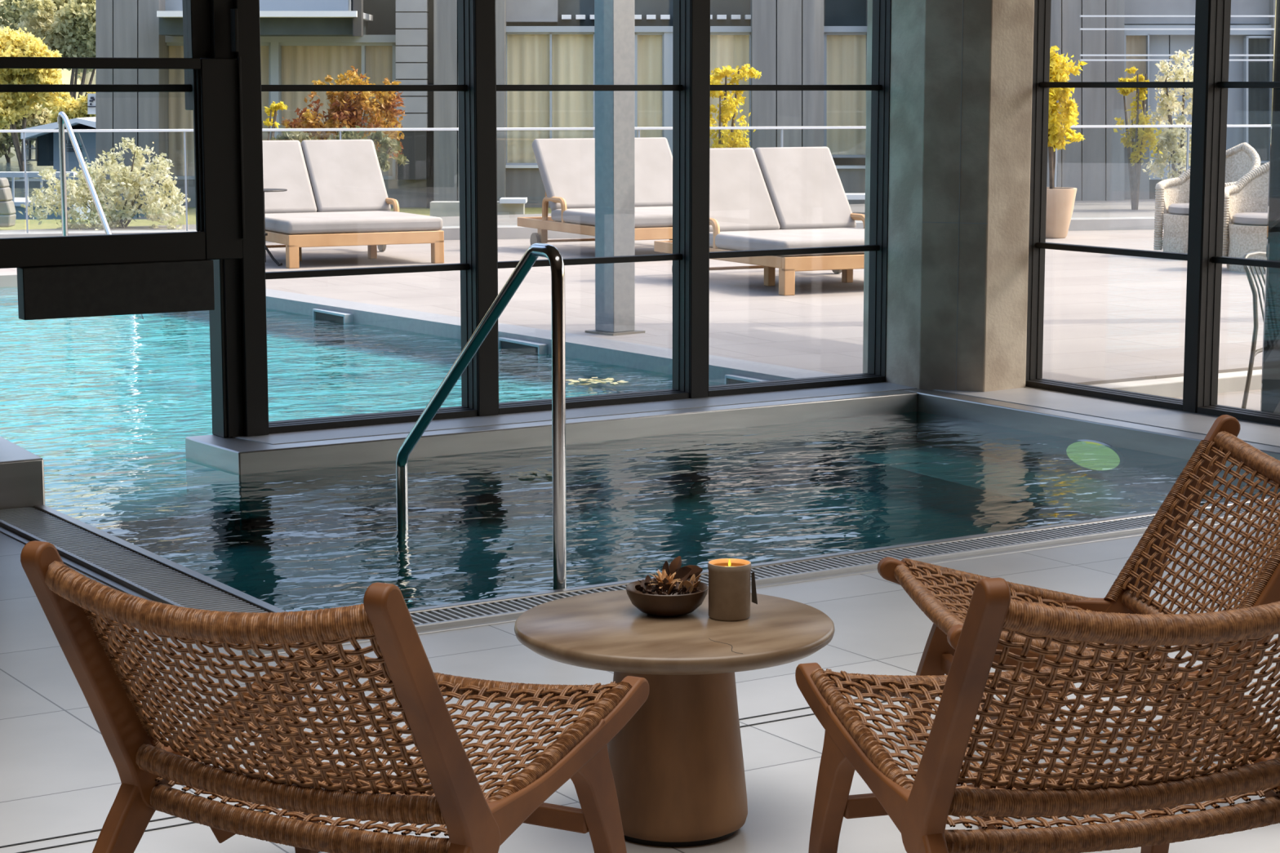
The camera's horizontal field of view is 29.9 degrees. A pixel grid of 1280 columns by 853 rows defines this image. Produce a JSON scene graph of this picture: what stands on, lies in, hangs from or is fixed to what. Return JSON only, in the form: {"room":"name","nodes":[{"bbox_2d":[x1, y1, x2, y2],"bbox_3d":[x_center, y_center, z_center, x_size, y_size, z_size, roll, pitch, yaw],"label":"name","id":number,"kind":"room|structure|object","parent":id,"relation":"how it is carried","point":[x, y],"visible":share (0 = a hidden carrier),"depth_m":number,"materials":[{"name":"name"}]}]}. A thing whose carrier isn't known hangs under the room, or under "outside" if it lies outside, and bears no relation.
{"room":"indoor swimming pool","nodes":[
{"label":"indoor swimming pool","id":0,"kind":"room"},
{"bbox_2d":[0,171,93,219],"bbox_3d":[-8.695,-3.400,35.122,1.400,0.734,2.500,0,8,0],"label":"car","id":1,"kind":"object","parent":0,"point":[31,183],"visible":0.47,"depth_m":34.02,"materials":[{"name":"white paint"}]},
{"bbox_2d":[0,516,1279,852],"bbox_3d":[0.256,1.162,3.362,11.850,0.250,13.050,-5,10,-32],"label":"floor","id":2,"kind":"structure","parent":0,"point":[60,776],"depth_m":5.78,"materials":[{"name":"tile"}]},
{"bbox_2d":[0,436,44,509],"bbox_3d":[-2.845,0.317,8.691,1.259,0.420,0.820,-5,10,-32],"label":"coping","id":3,"kind":"object","parent":2,"relation":"on","point":[21,471],"visible":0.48,"depth_m":8.60,"materials":[{"name":"stone"}]},
{"bbox_2d":[0,504,287,613],"bbox_3d":[-1.664,0.495,7.625,0.300,0.168,2.255,-5,10,-32],"label":"pool edge","id":4,"kind":"object","parent":2,"relation":"in","point":[127,567],"visible":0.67,"depth_m":7.55,"materials":[{"name":"metal"}]},
{"bbox_2d":[20,540,649,852],"bbox_3d":[-0.514,0.544,4.210,0.740,0.757,0.868,4,9,29],"label":"lounge chair","id":5,"kind":"object","parent":2,"relation":"on","point":[76,606],"visible":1,"depth_m":4.04,"materials":[{"name":"brown wicker"}]},
{"bbox_2d":[151,457,1015,612],"bbox_3d":[0.197,0.914,9.104,4.530,1.320,2.840,-5,10,-32],"label":"basin","id":6,"kind":"object","parent":2,"relation":"in","point":[455,565],"visible":0.06,"depth_m":9.58,"materials":[{"name":"teal liquid"}]},
{"bbox_2d":[395,242,566,605],"bbox_3d":[-0.536,0.041,7.761,0.091,1.328,1.356,-4,9,-27],"label":"pool handrail","id":7,"kind":"object","parent":6,"relation":"on","point":[536,250],"visible":0.84,"depth_m":7.25,"materials":[{"name":"silver metal"}]},
{"bbox_2d":[831,443,1213,529],"bbox_3d":[1.598,0.761,10.322,0.646,1.080,2.090,-5,10,-32],"label":"bench","id":8,"kind":"object","parent":6,"relation":"attached to","point":[1072,495],"visible":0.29,"depth_m":10.18,"materials":[{"name":"tile"}]},
{"bbox_2d":[0,645,1178,852],"bbox_3d":[-0.930,0.810,4.944,11.600,0.001,0.064,-5,10,-32],"label":"drain","id":9,"kind":"object","parent":2,"relation":"on","point":[163,819],"visible":0.12,"depth_m":4.89,"materials":[{"name":"black"}]},
{"bbox_2d":[514,589,835,847],"bbox_3d":[0.069,0.604,4.859,0.645,0.432,0.645,-5,10,-32],"label":"round table","id":10,"kind":"object","parent":2,"relation":"on","point":[677,765],"visible":0.91,"depth_m":4.74,"materials":[{"name":"brown wood"}]},
{"bbox_2d":[626,579,708,616],"bbox_3d":[0.055,0.354,4.900,0.169,0.054,0.169,-5,10,-32],"label":"wooden bowl","id":11,"kind":"object","parent":10,"relation":"on","point":[675,605],"visible":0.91,"depth_m":4.84,"materials":[{"name":"brown wood"}]},
{"bbox_2d":[648,568,680,590],"bbox_3d":[0.047,0.310,4.881,0.071,0.036,0.074,-5,10,-32],"label":"dried flower","id":12,"kind":"object","parent":11,"relation":"in","point":[661,576],"visible":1,"depth_m":4.87,"materials":[{"name":"brown plant"}]},
{"bbox_2d":[662,560,669,591],"bbox_3d":[0.055,0.306,4.927,0.010,0.060,0.034,-3,9,-20],"label":"dried leaf","id":13,"kind":"object","parent":11,"relation":"in","point":[665,566],"visible":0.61,"depth_m":4.93,"materials":[{"name":"brown plant"}]},
{"bbox_2d":[635,574,701,595],"bbox_3d":[0.056,0.322,4.895,0.130,0.040,0.134,-5,10,-32],"label":"dried petals","id":14,"kind":"object","parent":11,"relation":"in","point":[644,588],"visible":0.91,"depth_m":4.87,"materials":[{"name":"brown plant"}]},
{"bbox_2d":[667,555,681,577],"bbox_3d":[0.071,0.298,4.925,0.036,0.064,0.009,-4,9,-27],"label":"dried leaf","id":15,"kind":"object","parent":11,"relation":"in","point":[675,565],"visible":0.72,"depth_m":4.92,"materials":[{"name":"brown plant"}]},
{"bbox_2d":[677,566,691,582],"bbox_3d":[0.082,0.309,4.912,0.015,0.047,0.059,-8,11,-43],"label":"dried leaf","id":16,"kind":"object","parent":11,"relation":"in","point":[684,572],"visible":0.76,"depth_m":4.91,"materials":[{"name":"brown plant"}]},
{"bbox_2d":[674,564,702,579],"bbox_3d":[0.089,0.304,4.929,0.081,0.040,0.015,-2,8,-14],"label":"dried leaf","id":17,"kind":"object","parent":11,"relation":"in","point":[695,570],"visible":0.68,"depth_m":4.93,"materials":[{"name":"brown plant"}]},
{"bbox_2d":[683,580,693,592],"bbox_3d":[0.096,0.325,4.865,0.024,0.028,0.011,4,9,28],"label":"dried petal","id":18,"kind":"object","parent":11,"relation":"in","point":[687,584],"visible":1,"depth_m":4.86,"materials":[{"name":"brown plant"}]},
{"bbox_2d":[707,558,757,621],"bbox_3d":[0.181,0.326,4.851,0.088,0.121,0.088,8,11,44],"label":"candle","id":19,"kind":"object","parent":10,"relation":"on","point":[729,579],"visible":1,"depth_m":4.82,"materials":[{"name":"ceramic"}]},
{"bbox_2d":[185,382,1279,530],"bbox_3d":[0.705,0.230,9.643,4.094,0.323,3.150,-5,10,-32],"label":"coping","id":20,"kind":"object","parent":2,"relation":"on","point":[1142,432],"visible":0.56,"depth_m":10.30,"materials":[{"name":"stone"}]},
{"bbox_2d":[233,0,268,436],"bbox_3d":[-1.610,-1.448,9.700,0.100,2.990,0.155,-5,10,-32],"label":"window frame","id":21,"kind":"structure","parent":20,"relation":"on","point":[252,263],"depth_m":9.73,"materials":[{"name":"grey metal"}]},
{"bbox_2d":[230,8,238,52],"bbox_3d":[-1.616,-1.579,9.551,0.014,0.170,0.045,-5,10,-32],"label":"handle","id":22,"kind":"object","parent":21,"relation":"attached to","point":[233,12],"visible":1,"depth_m":9.54,"materials":[{"name":"grey metal"}]},
{"bbox_2d":[473,0,498,416],"bbox_3d":[-0.695,-1.533,10.290,0.100,2.990,0.140,-5,10,-32],"label":"window mullion","id":23,"kind":"object","parent":20,"relation":"on","point":[484,11],"visible":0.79,"depth_m":10.30,"materials":[{"name":"grey metal"}]},
{"bbox_2d":[688,0,710,398],"bbox_3d":[0.238,-1.617,10.883,0.102,2.990,0.140,-5,10,-32],"label":"window mullion","id":24,"kind":"object","parent":20,"relation":"on","point":[700,9],"visible":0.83,"depth_m":10.90,"materials":[{"name":"grey metal"}]},
{"bbox_2d":[1063,439,1125,471],"bbox_3d":[1.941,0.126,10.274,0.030,0.133,0.370,-5,10,-32],"label":"lamp","id":25,"kind":"object","parent":20,"relation":"attached to","point":[1104,455],"visible":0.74,"depth_m":10.25,"materials":[{"name":"metal"}]},
{"bbox_2d":[1182,0,1231,413],"bbox_3d":[2.475,-1.546,10.381,0.135,2.990,0.080,-5,10,-32],"label":"post","id":26,"kind":"object","parent":20,"relation":"on","point":[1200,81],"visible":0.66,"depth_m":10.43,"materials":[{"name":"grey metal"}]},
{"bbox_2d":[235,496,1279,657],"bbox_3d":[1.091,0.460,7.867,5.200,0.168,0.300,-5,10,-32],"label":"grate","id":27,"kind":"object","parent":2,"relation":"in","point":[501,610],"visible":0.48,"depth_m":7.62,"materials":[{"name":"metal"}]},
{"bbox_2d":[795,577,1279,852],"bbox_3d":[0.769,0.544,4.211,0.740,0.757,0.868,-2,8,-17],"label":"lounge chair","id":28,"kind":"object","parent":2,"relation":"on","point":[920,808],"visible":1,"depth_m":4.00,"materials":[{"name":"brown wicker"}]},
{"bbox_2d":[877,414,1279,829],"bbox_3d":[1.014,0.404,5.195,0.868,0.757,0.740,-1,8,-6],"label":"lounge chair","id":29,"kind":"object","parent":2,"relation":"on","point":[925,583],"visible":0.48,"depth_m":5.38,"materials":[{"name":"brown wicker"}]},
{"bbox_2d":[862,0,1034,391],"bbox_3d":[1.515,-1.751,11.398,0.590,3.650,0.730,-5,10,-32],"label":"column","id":30,"kind":"structure","parent":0,"point":[961,77],"depth_m":11.23,"materials":[{"name":"concrete"}]},
{"bbox_3d":[-3.604,-1.353,8.501,11.235,3.620,0.220,-5,10,-32],"label":"wall","id":31,"kind":"structure","parent":0,"visible":0},
{"bbox_2d":[0,0,243,438],"bbox_3d":[-2.102,-1.406,9.401,1.053,2.990,0.132,-5,10,-32],"label":"window","id":32,"kind":"structure","parent":31,"relation":"in","point":[196,13],"depth_m":9.72,"materials":[{"name":"grey metal"}]},
{"bbox_2d":[0,56,244,319],"bbox_3d":[-2.064,-0.939,9.367,1.089,1.005,0.080,-5,10,-32],"label":"window frame","id":33,"kind":"structure","parent":31,"relation":"in","point":[77,276],"depth_m":9.48,"materials":[{"name":"grey metal"}]},
{"bbox_2d":[261,0,477,433],"bbox_3d":[-1.157,-1.492,10.002,0.992,2.990,0.130,-5,10,-32],"label":"window","id":34,"kind":"structure","parent":31,"relation":"in","point":[465,86],"depth_m":10.27,"materials":[{"name":"grey metal"}]},
{"bbox_2d":[495,0,690,414],"bbox_3d":[-0.232,-1.575,10.590,1.008,2.990,0.130,-5,10,-32],"label":"window","id":35,"kind":"structure","parent":31,"relation":"in","point":[681,86],"depth_m":10.88,"materials":[{"name":"grey metal"}]},
{"bbox_2d":[708,0,891,396],"bbox_3d":[0.720,-1.662,11.195,1.050,2.990,0.130,-5,10,-32],"label":"window","id":36,"kind":"structure","parent":31,"relation":"in","point":[879,88],"depth_m":11.49,"materials":[{"name":"grey metal"}]},
{"bbox_3d":[5.369,-1.087,6.028,0.250,3.450,12.500,-5,10,-32],"label":"wall","id":37,"kind":"structure","parent":0,"visible":0},
{"bbox_2d":[1025,0,1196,410],"bbox_3d":[2.156,-1.614,10.858,0.110,2.990,1.075,-5,10,-32],"label":"window","id":38,"kind":"structure","parent":37,"relation":"in","point":[1037,244],"depth_m":11.29,"materials":[{"name":"grey metal"}]},
{"bbox_2d":[1196,0,1279,426],"bbox_3d":[2.964,-1.436,9.613,0.110,2.990,1.755,-5,10,-32],"label":"window","id":39,"kind":"structure","parent":37,"relation":"in","point":[1218,83],"depth_m":10.40,"materials":[{"name":"grey metal"}]},
{"label":"outside","id":40,"kind":"structure","parent":0,"visible":0},
{"bbox_2d":[0,0,95,122],"bbox_3d":[-57.327,-39.347,186.438,90.683,32.053,148.049,-5,10,-32],"label":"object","id":41,"kind":"structure","parent":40,"point":[66,74],"depth_m":138.33,"materials":[{"name":"white"}]},
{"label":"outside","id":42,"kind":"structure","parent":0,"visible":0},
{"bbox_2d":[0,141,93,219],"bbox_3d":[-35.687,-11.828,101.208,350.000,0.450,230.000,-5,10,-32],"label":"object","id":43,"kind":"structure","parent":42,"point":[13,166],"depth_m":68.56,"materials":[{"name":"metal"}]},
{"bbox_2d":[0,101,52,162],"bbox_3d":[-19.237,-9.501,73.474,2.552,2.897,1.664,-3,9,-21],"label":"tree","id":44,"kind":"object","parent":43,"relation":"on","point":[33,120],"visible":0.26,"depth_m":73.27,"materials":[{"name":"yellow plant"}]},
{"bbox_2d":[0,26,71,171],"bbox_3d":[-16.994,-8.921,65.504,2.961,3.996,1.951,-1,8,-10],"label":"tree","id":45,"kind":"object","parent":43,"relation":"on","point":[12,44],"visible":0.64,"depth_m":65.07,"materials":[{"name":"yellow plant"}]},
{"bbox_2d":[0,0,95,144],"bbox_3d":[-23.418,-14.972,94.762,7.982,7.768,5.467,-5,10,-32],"label":"tree","id":46,"kind":"object","parent":43,"relation":"on","point":[13,17],"visible":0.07,"depth_m":93.94,"materials":[{"name":"green plant"}]},
{"bbox_2d":[9,0,95,102],"bbox_3d":[-19.676,-12.316,83.006,4.615,5.805,3.547,-5,10,-32],"label":"tree","id":47,"kind":"object","parent":43,"relation":"on","point":[74,36],"visible":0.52,"depth_m":82.36,"materials":[{"name":"green plant"}]},
{"bbox_2d":[45,92,95,124],"bbox_3d":[-16.421,-9.027,71.499,2.533,2.520,1.194,0,8,-2],"label":"tree","id":48,"kind":"object","parent":43,"relation":"on","point":[77,108],"visible":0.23,"depth_m":71.14,"materials":[{"name":"yellow plant"}]},
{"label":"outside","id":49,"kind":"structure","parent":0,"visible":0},
{"bbox_2d":[20,116,95,179],"bbox_3d":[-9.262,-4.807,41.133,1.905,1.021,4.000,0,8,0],"label":"boathouse","id":50,"kind":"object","parent":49,"point":[46,148],"visible":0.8,"depth_m":39.75,"materials":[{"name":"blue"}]},
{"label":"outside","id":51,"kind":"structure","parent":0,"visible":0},
{"bbox_2d":[0,207,551,230],"bbox_3d":[2.193,-1.923,28.509,30.319,1.160,11.189,-1,8,-7],"label":"lawn","id":52,"kind":"structure","parent":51,"point":[20,224],"depth_m":27.41,"materials":[{"name":"green plant"}]},
{"bbox_2d":[0,177,16,226],"bbox_3d":[-6.772,-2.389,25.544,0.186,0.518,0.250,0,8,0],"label":"cloth","id":53,"kind":"object","parent":52,"relation":"on","point":[7,210],"visible":1,"depth_m":25.45,"materials":[{"name":"fabric"}]},
{"bbox_2d":[17,137,191,230],"bbox_3d":[-5.466,-2.404,24.337,1.776,1.072,1.223,-1,8,-7],"label":"flowering shrub","id":54,"kind":"object","parent":52,"relation":"on","point":[126,177],"visible":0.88,"depth_m":24.27,"materials":[{"name":"green plant"}]},
{"bbox_2d":[262,101,288,140],"bbox_3d":[-3.998,-2.816,25.823,0.308,1.373,0.450,-5,10,-32],"label":"shrub","id":55,"kind":"object","parent":52,"relation":"on","point":[272,111],"visible":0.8,"depth_m":25.73,"materials":[{"name":"yellow plant"}]},
{"bbox_2d":[270,125,408,172],"bbox_3d":[-3.158,-2.549,24.847,1.574,1.135,0.702,0,8,2],"label":"shrub","id":56,"kind":"object","parent":52,"relation":"on","point":[386,144],"visible":0.36,"depth_m":24.68,"materials":[{"name":"green plant"}]},
{"bbox_2d":[280,65,406,157],"bbox_3d":[-3.340,-3.172,26.985,1.419,1.765,1.006,-1,8,-6],"label":"shrub","id":57,"kind":"object","parent":52,"relation":"on","point":[348,113],"visible":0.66,"depth_m":26.76,"materials":[{"name":"orange plant"}]},
{"bbox_2d":[95,0,1275,219],"bbox_3d":[1.809,-5.439,29.282,17.824,6.533,6.094,1,8,5],"label":"hotel building","id":58,"kind":"structure","parent":52,"relation":"on","point":[303,42],"depth_m":30.09,"materials":[{"name":"grey"}]},
{"bbox_2d":[168,45,268,175],"bbox_3d":[-5.362,-3.994,30.364,1.451,1.723,0.093,0,8,0],"label":"curtain","id":59,"kind":"object","parent":58,"relation":"hanging from","point":[180,117],"depth_m":30.36,"materials":[{"name":"beige fabric"}]},
{"bbox_2d":[281,45,392,175],"bbox_3d":[-3.852,-3.994,30.364,1.537,1.723,0.093,0,8,0],"label":"curtain","id":60,"kind":"object","parent":58,"relation":"hanging from","point":[300,64],"depth_m":30.28,"materials":[{"name":"beige fabric"}]},
{"bbox_2d":[506,34,593,163],"bbox_3d":[-1.142,-4.147,30.342,1.159,1.673,0.093,0,8,0],"label":"curtain","id":61,"kind":"object","parent":58,"relation":"hanging from","point":[531,59],"depth_m":30.31,"materials":[{"name":"fabric"}]},
{"bbox_2d":[637,35,662,137],"bbox_3d":[-0.124,-4.147,30.345,0.885,1.673,0.091,0,8,0],"label":"curtain","id":62,"kind":"object","parent":58,"relation":"hanging from","point":[649,46],"depth_m":30.31,"materials":[{"name":"fabric"}]},
{"bbox_2d":[709,35,749,147],"bbox_3d":[1.006,-4.147,30.345,0.833,1.673,0.091,0,8,0],"label":"curtain","id":63,"kind":"object","parent":58,"relation":"hanging from","point":[733,51],"depth_m":30.26,"materials":[{"name":"fabric"}]},
{"bbox_2d":[826,35,866,155],"bbox_3d":[2.617,-4.194,30.335,0.599,1.576,0.079,0,8,2],"label":"curtain","id":64,"kind":"object","parent":58,"relation":"hanging from","point":[846,54],"depth_m":30.32,"materials":[{"name":"fabric"}]},
{"bbox_2d":[1125,35,1146,139],"bbox_3d":[6.282,-4.288,30.332,0.356,1.350,0.071,1,8,4],"label":"curtain","id":65,"kind":"object","parent":58,"relation":"hanging from","point":[1135,44],"depth_m":30.27,"materials":[{"name":"beige fabric"}]},
{"bbox_2d":[1248,38,1269,160],"bbox_3d":[7.842,-4.138,30.352,0.401,1.598,0.072,1,8,4],"label":"curtain","id":66,"kind":"object","parent":58,"relation":"hanging from","point":[1258,71],"depth_m":30.34,"materials":[{"name":"white fabric"}]},
{"bbox_2d":[709,63,761,147],"bbox_3d":[0.954,-3.056,26.096,0.516,1.774,1.038,-5,10,-32],"label":"shrub","id":67,"kind":"object","parent":52,"relation":"on","point":[724,113],"visible":0.57,"depth_m":25.91,"materials":[{"name":"yellow plant"}]},
{"bbox_2d":[1113,66,1163,209],"bbox_3d":[5.805,-3.284,27.726,0.373,1.764,0.752,-5,10,-32],"label":"shrub","id":68,"kind":"object","parent":52,"relation":"on","point":[1140,135],"visible":0.88,"depth_m":27.74,"materials":[{"name":"yellow plant"}]},
{"bbox_2d":[1141,46,1194,180],"bbox_3d":[6.213,-3.398,27.737,0.512,1.986,1.062,-5,10,-32],"label":"bush","id":69,"kind":"object","parent":52,"relation":"on","point":[1167,138],"visible":0.77,"depth_m":27.68,"materials":[{"name":"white plant"}]},
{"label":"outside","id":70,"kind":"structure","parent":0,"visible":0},
{"bbox_2d":[0,296,655,551],"bbox_3d":[-6.791,0.554,11.700,13.200,1.400,9.300,-5,10,-32],"label":"swimming pool","id":71,"kind":"object","parent":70,"point":[220,528],"visible":0.18,"depth_m":12.65,"materials":[{"name":"teal liquid"}]},
{"bbox_2d":[57,111,143,319],"bbox_3d":[-3.886,-0.969,17.392,0.732,2.609,0.056,4,9,25],"label":"handrail","id":72,"kind":"object","parent":71,"relation":"attached to","point":[63,119],"visible":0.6,"depth_m":17.33,"materials":[{"name":"silver metal"}]},
{"bbox_2d":[176,288,840,392],"bbox_3d":[-1.494,-0.585,15.211,0.380,0.264,8.720,-6,10,-35],"label":"pool edge","id":73,"kind":"object","parent":71,"relation":"on","point":[726,371],"visible":0.43,"depth_m":13.94,"materials":[{"name":"paint"}]},
{"bbox_2d":[312,308,353,328],"bbox_3d":[-2.006,-0.706,15.673,0.070,0.094,0.480,-5,10,-32],"label":"pool waterspout","id":74,"kind":"object","parent":73,"relation":"attached to","point":[343,315],"depth_m":15.62,"materials":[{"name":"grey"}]},
{"bbox_2d":[498,337,547,360],"bbox_3d":[-0.675,-0.449,13.873,0.070,0.094,0.480,-5,10,-32],"label":"pool waterspout","id":75,"kind":"object","parent":73,"relation":"attached to","point":[538,346],"depth_m":13.83,"materials":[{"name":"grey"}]},
{"bbox_2d":[724,374,770,384],"bbox_3d":[0.566,-0.197,12.102,0.070,0.094,0.390,-5,10,-32],"label":"skimmer","id":76,"kind":"object","parent":73,"relation":"attached to","point":[729,379],"depth_m":12.13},
{"bbox_2d":[0,286,1270,568],"bbox_3d":[-5.994,0.039,10.493,13.130,0.001,11.850,-5,10,-32],"label":"pool water","id":77,"kind":"structure","parent":71,"relation":"in","point":[269,348],"depth_m":12.13,"materials":[{"name":"teal liquid"}]},
{"bbox_2d":[509,469,552,478],"bbox_3d":[-0.406,0.186,9.412,0.191,0.009,0.198,-5,10,-32],"label":"floating leaves","id":78,"kind":"object","parent":77,"relation":"on","point":[543,471],"visible":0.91,"depth_m":9.41,"materials":[{"name":"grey plant"}]},
{"bbox_2d":[565,377,626,384],"bbox_3d":[-0.251,-0.233,12.351,0.294,0.010,0.287,-5,10,-32],"label":"floating leaves","id":79,"kind":"object","parent":77,"relation":"on","point":[591,380],"visible":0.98,"depth_m":12.36,"materials":[{"name":"yellow plant"}]},
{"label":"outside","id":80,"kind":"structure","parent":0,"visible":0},
{"bbox_2d":[87,93,95,114],"bbox_3d":[-8.063,-3.964,35.814,0.326,2.004,0.090,0,8,0],"label":"sign board","id":81,"kind":"object","parent":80,"point":[91,96],"visible":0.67,"depth_m":35.67,"materials":[{"name":"white paint"}]},
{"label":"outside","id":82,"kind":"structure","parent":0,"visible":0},
{"bbox_2d":[0,199,1265,385],"bbox_3d":[4.599,-1.565,22.457,48.000,0.360,15.580,-5,10,-32],"label":"terrace","id":83,"kind":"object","parent":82,"point":[1108,317],"visible":0.13,"depth_m":16.08,"materials":[{"name":"tile"}]},
{"bbox_2d":[263,188,287,266],"bbox_3d":[-3.014,-1.593,19.198,0.390,0.610,0.390,-5,10,-32],"label":"side table","id":84,"kind":"object","parent":83,"relation":"on","point":[264,189],"visible":0.34,"depth_m":19.19,"materials":[{"name":"grey metal"}]},
{"bbox_2d":[262,139,444,268],"bbox_3d":[-2.629,-1.896,20.058,1.410,0.972,1.980,-4,9,-26],"label":"lounger","id":85,"kind":"object","parent":83,"relation":"on","point":[336,195],"visible":0.72,"depth_m":20.23,"materials":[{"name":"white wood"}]},
{"bbox_2d":[262,140,316,213],"bbox_3d":[-3.121,-2.097,20.270,0.656,0.633,0.492,-4,9,-26],"label":"cushion","id":86,"kind":"object","parent":85,"relation":"on","point":[288,165],"depth_m":20.29,"materials":[{"name":"fabric"}]},
{"bbox_2d":[300,139,391,212],"bbox_3d":[-2.527,-2.139,20.566,0.656,0.633,0.492,-4,9,-26],"label":"cushion","id":87,"kind":"object","parent":85,"relation":"on","point":[341,175],"depth_m":20.50,"materials":[{"name":"fabric"}]},
{"bbox_2d":[265,210,442,234],"bbox_3d":[-2.470,-1.688,19.767,1.320,0.107,1.270,-4,9,-26],"label":"seat cushion","id":88,"kind":"object","parent":85,"relation":"on","point":[277,222],"depth_m":19.32,"materials":[{"name":"fabric"}]},
{"bbox_2d":[0,216,1164,242],"bbox_3d":[-0.010,-1.886,23.040,14.238,0.110,0.320,-2,8,-13],"label":"plinth","id":89,"kind":"object","parent":83,"relation":"on","point":[504,232],"depth_m":22.70,"materials":[{"name":"stone"}]},
{"bbox_2d":[517,137,672,244],"bbox_3d":[-0.068,-2.012,20.874,1.410,0.972,1.980,-4,9,-26],"label":"lounger","id":90,"kind":"object","parent":83,"relation":"on","point":[566,166],"visible":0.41,"depth_m":21.03,"materials":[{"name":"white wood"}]},
{"bbox_2d":[532,137,595,210],"bbox_3d":[-0.560,-2.213,21.086,0.656,0.633,0.492,-4,9,-26],"label":"cushion","id":91,"kind":"object","parent":90,"relation":"on","point":[566,166],"depth_m":21.00,"materials":[{"name":"fabric"}]},
{"bbox_2d":[551,205,672,227],"bbox_3d":[0.091,-1.805,20.583,1.320,0.107,1.270,-4,9,-26],"label":"seat cushion","id":92,"kind":"object","parent":90,"relation":"on","point":[564,216],"depth_m":20.37,"materials":[{"name":"fabric"}]},
{"bbox_2d":[634,137,672,206],"bbox_3d":[0.033,-2.256,21.381,0.656,0.633,0.492,-4,9,-26],"label":"cushion","id":93,"kind":"object","parent":90,"relation":"on","point":[653,157],"depth_m":21.36,"materials":[{"name":"fabric"}]},
{"bbox_2d":[585,0,644,335],"bbox_3d":[-0.146,-2.105,13.841,0.250,3.140,0.250,-7,11,-41],"label":"steel column","id":94,"kind":"structure","parent":83,"relation":"on","point":[614,20],"depth_m":13.87,"materials":[{"name":"metal"}]},
{"bbox_2d":[0,124,1271,232],"bbox_3d":[-0.006,-2.346,22.975,14.246,1.040,0.044,-2,8,-13],"label":"glass balustrade","id":95,"kind":"object","parent":83,"relation":"on","point":[1188,126],"visible":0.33,"depth_m":22.45,"materials":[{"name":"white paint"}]},
{"bbox_2d":[653,146,864,295],"bbox_3d":[1.140,-1.548,17.618,1.410,0.972,1.980,-4,9,-26],"label":"lounger","id":96,"kind":"object","parent":83,"relation":"on","point":[766,197],"visible":0.63,"depth_m":17.83,"materials":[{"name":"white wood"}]},
{"bbox_2d":[709,147,780,231],"bbox_3d":[0.648,-1.749,17.830,0.656,0.633,0.492,-4,9,-26],"label":"cushion","id":97,"kind":"object","parent":96,"relation":"on","point":[743,195],"depth_m":17.82,"materials":[{"name":"fabric"}]},
{"bbox_2d":[709,227,864,256],"bbox_3d":[1.299,-1.341,17.327,1.320,0.107,1.270,-4,9,-26],"label":"seat cushion","id":98,"kind":"object","parent":96,"relation":"on","point":[721,239],"depth_m":17.04,"materials":[{"name":"fabric"}]},
{"bbox_2d":[754,146,856,229],"bbox_3d":[1.241,-1.791,18.126,0.656,0.633,0.492,-4,9,-26],"label":"cushion","id":99,"kind":"object","parent":96,"relation":"on","point":[803,188],"depth_m":18.06,"materials":[{"name":"fabric"}]},
{"bbox_2d":[1045,186,1076,238],"bbox_3d":[3.908,-2.029,22.769,0.464,0.470,0.464,-5,10,-32],"label":"plant pot","id":100,"kind":"object","parent":83,"relation":"on","point":[1060,201],"visible":0.64,"depth_m":22.59,"materials":[{"name":"ceramic"}]},
{"bbox_2d":[1048,44,1088,189],"bbox_3d":[3.919,-2.902,22.631,0.548,1.374,0.565,0,8,-1],"label":"tree","id":101,"kind":"object","parent":100,"relation":"on","point":[1058,72],"visible":0.66,"depth_m":22.49,"materials":[{"name":"yellow plant"}]},
{"bbox_2d":[1089,368,1262,397],"bbox_3d":[15.562,-1.231,20.167,32.050,0.345,0.160,-5,10,-32],"label":"curb","id":102,"kind":"object","parent":83,"relation":"on","point":[1235,381],"depth_m":11.87,"materials":[{"name":"concrete"}]},
{"bbox_2d":[1153,142,1260,253],"bbox_3d":[4.818,-1.917,20.263,0.809,0.956,0.846,-5,9,-30],"label":"wicker armchair","id":103,"kind":"object","parent":83,"relation":"on","point":[1172,195],"visible":0.47,"depth_m":20.31,"materials":[{"name":"wicker"}]},
{"bbox_2d":[1168,203,1189,215],"bbox_3d":[4.773,-1.838,20.243,0.610,0.085,0.610,-5,9,-30],"label":"seat cushion","id":104,"kind":"object","parent":103,"relation":"on","point":[1174,209],"depth_m":20.11,"materials":[{"name":"fabric"}]},
{"bbox_2d":[1222,161,1269,273],"bbox_3d":[4.985,-1.707,18.787,0.809,0.956,0.846,-7,11,-41],"label":"wicker armchair","id":105,"kind":"object","parent":83,"relation":"on","point":[1246,202],"visible":0.54,"depth_m":18.74,"materials":[{"name":"wicker"}]},
{"bbox_2d":[1231,212,1267,226],"bbox_3d":[4.947,-1.626,18.758,0.610,0.085,0.610,-7,11,-41],"label":"seat cushion","id":106,"kind":"object","parent":105,"relation":"on","point":[1238,219],"depth_m":18.59,"materials":[{"name":"fabric"}]},
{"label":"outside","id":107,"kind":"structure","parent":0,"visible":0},
{"bbox_2d":[1173,389,1261,410],"bbox_3d":[19.511,-0.326,14.082,32.050,0.270,14.460,-5,10,-32],"label":"terrace","id":108,"kind":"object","parent":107,"point":[1234,399],"depth_m":11.77,"materials":[{"name":"tile"}]},
{"bbox_2d":[1241,251,1266,408],"bbox_3d":[3.012,-0.458,11.439,0.356,0.741,0.330,-5,10,-32],"label":"chair","id":109,"kind":"object","parent":108,"relation":"on","point":[1253,352],"visible":0.68,"depth_m":11.37,"materials":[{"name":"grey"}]},
{"bbox_2d":[1260,0,1279,413],"bbox_3d":[2.942,-1.267,10.409,0.420,2.630,0.050,-1,8,-7],"label":"window frame","id":110,"kind":"structure","parent":108,"relation":"on","point":[1270,380],"depth_m":10.47,"materials":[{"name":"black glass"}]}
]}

